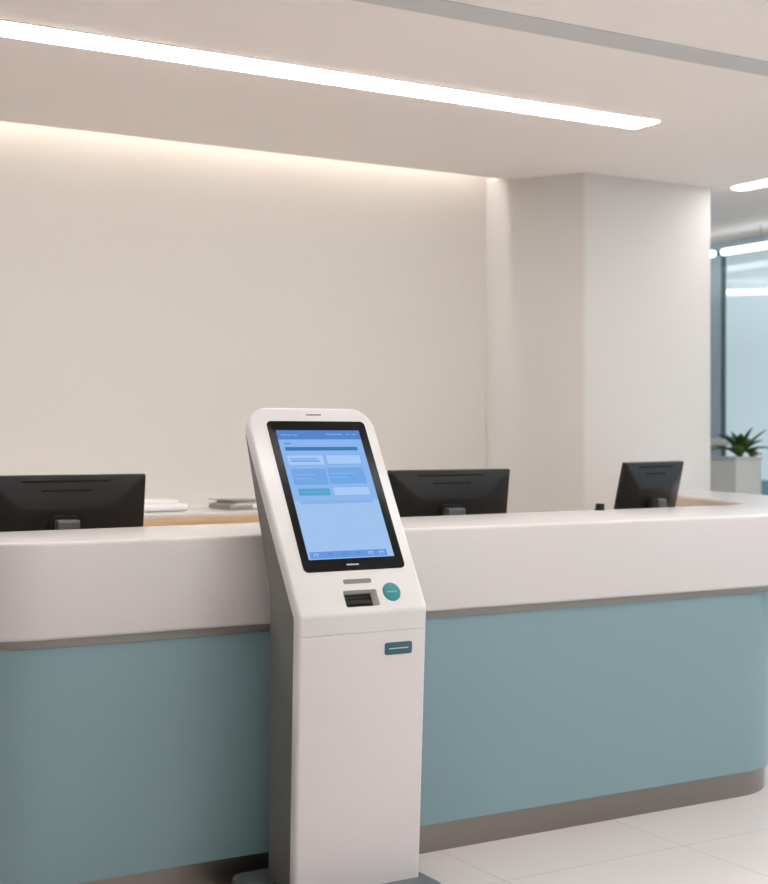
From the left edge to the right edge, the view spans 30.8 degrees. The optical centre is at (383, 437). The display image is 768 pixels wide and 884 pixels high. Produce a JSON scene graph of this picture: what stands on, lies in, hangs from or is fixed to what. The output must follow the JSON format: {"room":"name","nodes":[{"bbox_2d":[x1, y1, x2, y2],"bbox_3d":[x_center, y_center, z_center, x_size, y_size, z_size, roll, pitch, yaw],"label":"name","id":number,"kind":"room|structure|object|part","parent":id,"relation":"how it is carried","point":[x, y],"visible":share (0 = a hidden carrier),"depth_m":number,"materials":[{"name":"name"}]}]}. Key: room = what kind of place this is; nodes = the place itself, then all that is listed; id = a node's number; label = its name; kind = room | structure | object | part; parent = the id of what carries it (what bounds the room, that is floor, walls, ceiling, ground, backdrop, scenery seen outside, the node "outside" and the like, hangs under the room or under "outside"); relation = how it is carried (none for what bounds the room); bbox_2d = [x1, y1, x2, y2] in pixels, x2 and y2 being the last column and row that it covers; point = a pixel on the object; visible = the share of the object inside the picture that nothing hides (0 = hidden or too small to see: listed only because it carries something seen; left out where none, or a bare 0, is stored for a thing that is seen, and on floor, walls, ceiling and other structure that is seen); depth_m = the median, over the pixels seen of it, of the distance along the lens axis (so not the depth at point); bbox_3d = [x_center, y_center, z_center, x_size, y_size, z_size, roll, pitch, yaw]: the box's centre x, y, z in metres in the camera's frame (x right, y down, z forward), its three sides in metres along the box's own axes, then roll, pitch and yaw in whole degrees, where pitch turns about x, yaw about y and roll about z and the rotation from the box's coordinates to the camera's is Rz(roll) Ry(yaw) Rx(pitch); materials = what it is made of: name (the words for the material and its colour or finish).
{"room":"hospital interior","nodes":[
{"label":"hospital interior","id":0,"kind":"room"},
{"bbox_2d":[0,121,485,506],"bbox_3d":[-2.726,-0.310,6.201,7.620,3.420,0.150,0,0,-31],"label":"wall","id":1,"kind":"structure","parent":0,"point":[157,296],"depth_m":7.22,"materials":[{"name":"white paint"}]},
{"bbox_2d":[0,0,767,243],"bbox_3d":[0.580,-1.710,3.596,10.660,0.460,13.600,0,0,-31],"label":"ceiling","id":2,"kind":"structure","parent":0,"point":[712,130],"depth_m":5.84,"materials":[{"name":"white paint"}]},
{"bbox_2d":[0,19,660,128],"bbox_3d":[-1.606,-1.476,4.891,6.627,0.008,0.187,0,0,-31],"label":"recessed light","id":3,"kind":"object","parent":2,"relation":"in","point":[11,29],"visible":1,"depth_m":5.63,"materials":[{"name":"translucent white plastic diffuser"}]},
{"bbox_2d":[353,0,767,75],"bbox_3d":[-0.069,-1.477,4.635,10.400,0.006,0.150,0,0,-31],"label":"ceiling slot","id":4,"kind":"object","parent":2,"relation":"in","point":[443,8],"visible":1,"depth_m":5.07,"materials":[{"name":"grey metal"}]},
{"bbox_2d":[710,250,715,257],"bbox_3d":[1.924,-1.395,10.891,0.050,0.170,1.860,0,0,-31],"label":"tube light","id":5,"kind":"object","parent":2,"relation":"hanging from","point":[712,253],"visible":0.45,"depth_m":10.09,"materials":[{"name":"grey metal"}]},
{"bbox_2d":[720,225,767,255],"bbox_3d":[3.199,-1.395,8.735,0.050,0.170,3.030,0,0,-31],"label":"tube light","id":6,"kind":"object","parent":2,"relation":"hanging from","point":[762,245],"visible":1,"depth_m":9.80,"materials":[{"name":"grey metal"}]},
{"bbox_2d":[731,179,767,189],"bbox_3d":[3.321,-1.476,6.181,0.142,0.008,4.872,0,0,-31],"label":"recessed light","id":7,"kind":"object","parent":2,"relation":"in","point":[760,183],"visible":1,"depth_m":8.13,"materials":[{"name":"white paint"}]},
{"bbox_2d":[419,763,767,883],"bbox_3d":[0.554,1.450,3.581,10.600,0.100,13.600,0,0,-31],"label":"floor","id":8,"kind":"structure","parent":0,"point":[725,841],"depth_m":4.70,"materials":[{"name":"tile"}]},
{"bbox_2d":[143,506,258,526],"bbox_3d":[-0.945,0.875,6.804,2.540,1.049,0.620,0,0,-31],"label":"desk","id":9,"kind":"object","parent":8,"relation":"on","point":[197,515],"visible":0.02,"depth_m":6.53,"materials":[{"name":"white"}]},
{"bbox_2d":[144,499,187,512],"bbox_3d":[-1.182,0.324,6.655,0.460,0.055,0.260,0,0,-31],"label":"paper stack","id":10,"kind":"object","parent":9,"relation":"on","point":[150,505],"visible":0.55,"depth_m":6.61,"materials":[{"name":"white paper"}]},
{"bbox_3d":[-1.191,0.308,6.650,0.400,0.024,0.220,0,0,-31],"label":"case lid","id":11,"kind":"part","parent":10,"relation":"part of","materials":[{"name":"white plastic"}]},
{"bbox_2d":[208,498,256,509],"bbox_3d":[-0.636,0.326,6.978,0.410,0.049,0.270,0,0,-31],"label":"paper tray","id":12,"kind":"object","parent":9,"relation":"on","point":[221,503],"visible":0.59,"depth_m":6.83,"materials":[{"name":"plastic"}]},
{"bbox_2d":[232,408,440,883],"bbox_3d":[-0.148,0.653,4.235,0.527,1.494,0.481,0,0,-31],"label":"kiosk","id":13,"kind":"object","parent":8,"relation":"on","point":[348,611],"visible":1,"depth_m":4.17,"materials":[{"name":"white metal"}]},
{"bbox_3d":[-0.140,1.370,4.222,0.527,0.060,0.450,0,0,-31],"label":"plate","id":14,"kind":"part","parent":13,"relation":"part of","materials":[{"name":"grey metal"}]},
{"bbox_3d":[-0.078,0.956,4.152,0.436,0.767,0.082,0,0,-31],"label":"panel","id":15,"kind":"part","parent":13,"relation":"part of","materials":[{"name":"white metal"}]},
{"bbox_2d":[0,489,767,883],"bbox_3d":[0.281,0.850,6.005,4.757,1.100,2.172,0,0,-31],"label":"reception desk","id":16,"kind":"object","parent":8,"relation":"on","point":[583,667],"depth_m":4.71,"materials":[{"name":"white"}]},
{"bbox_2d":[0,474,145,531],"bbox_3d":[-1.131,0.395,4.954,0.597,0.530,0.240,0,0,-31],"label":"desktop monitor","id":17,"kind":"object","parent":16,"relation":"on","point":[75,501],"visible":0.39,"depth_m":4.94,"materials":[{"name":"black plastic"}]},
{"bbox_2d":[0,489,767,641],"bbox_3d":[0.775,0.442,5.664,1.798,0.283,5.129,0,0,39],"label":"countertop","id":18,"kind":"structure","parent":16,"relation":"on","point":[70,583],"depth_m":4.69,"materials":[{"name":"white"}]},
{"bbox_2d":[387,469,509,516],"bbox_3d":[0.274,0.395,5.785,0.597,0.530,0.240,0,0,-31],"label":"desktop monitor","id":19,"kind":"object","parent":16,"relation":"on","point":[441,492],"visible":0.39,"depth_m":5.76,"materials":[{"name":"black plastic"}]},
{"bbox_2d":[595,503,604,509],"bbox_3d":[0.896,0.286,5.793,0.029,0.028,0.034,0,0,-31],"label":"camera","id":20,"kind":"object","parent":16,"relation":"on","point":[599,506],"visible":1,"depth_m":5.78,"materials":[{"name":"black plastic"}]},
{"bbox_2d":[614,461,683,508],"bbox_3d":[1.277,0.386,6.677,0.240,0.548,0.575,0,0,39],"label":"desktop monitor","id":21,"kind":"object","parent":16,"relation":"on","point":[653,484],"visible":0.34,"depth_m":6.61,"materials":[{"name":"black plastic"}]},
{"bbox_2d":[710,456,762,494],"bbox_3d":[2.173,0.765,10.121,0.255,1.270,1.300,0,0,-31],"label":"planter","id":22,"kind":"object","parent":8,"relation":"on","point":[732,474],"visible":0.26,"depth_m":9.58,"materials":[{"name":"white ceramic"}]},
{"bbox_2d":[711,427,767,456],"bbox_3d":[2.446,0.032,9.636,0.389,0.212,0.312,0,0,-31],"label":"potted plant","id":23,"kind":"object","parent":22,"relation":"on","point":[740,443],"visible":1,"depth_m":9.60,"materials":[{"name":"green plant"}]},
{"bbox_2d":[710,235,767,455],"bbox_3d":[5.137,-0.040,6.173,0.148,2.880,13.602,0,0,-31],"label":"window frame","id":24,"kind":"structure","parent":8,"relation":"on","point":[717,263],"depth_m":10.57,"materials":[{"name":"blue"}]},
{"bbox_3d":[2.504,0.030,10.554,0.075,0.050,0.380,0,0,-31],"label":"handrail","id":25,"kind":"part","parent":24,"relation":"part of","materials":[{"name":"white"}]},
{"bbox_2d":[486,172,709,512],"bbox_3d":[0.539,-0.040,9.390,1.244,2.880,3.385,0,0,-31],"label":"wall pillar","id":26,"kind":"structure","parent":0,"point":[598,285],"depth_m":7.94,"materials":[{"name":"white paint"}]},
{"label":"outside","id":27,"kind":"structure","parent":0,"visible":0},
{"bbox_2d":[726,249,767,297],"bbox_3d":[3.226,-1.540,12.480,2.940,0.120,7.800,0,0,-31],"label":"canopy","id":28,"kind":"object","parent":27,"point":[745,270],"visible":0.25,"depth_m":12.36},
{"bbox_2d":[726,289,767,294],"bbox_3d":[3.526,-1.417,13.163,0.715,0.125,0.050,0,0,12],"label":"tube light","id":29,"kind":"object","parent":28,"relation":"hanging from","point":[740,291],"visible":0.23,"depth_m":13.16,"materials":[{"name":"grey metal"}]},
{"bbox_3d":[4.437,1.455,3.205,17.100,0.090,25.000,0,0,-31],"label":"floor","id":30,"kind":"structure","parent":0,"visible":0},
{"bbox_2d":[761,480,767,494],"bbox_3d":[6.799,0.920,9.249,0.120,0.980,17.000,0,0,-31],"label":"wall","id":31,"kind":"structure","parent":30,"relation":"on","point":[764,483],"depth_m":14.12,"materials":[{"name":"blue"}]}
]}

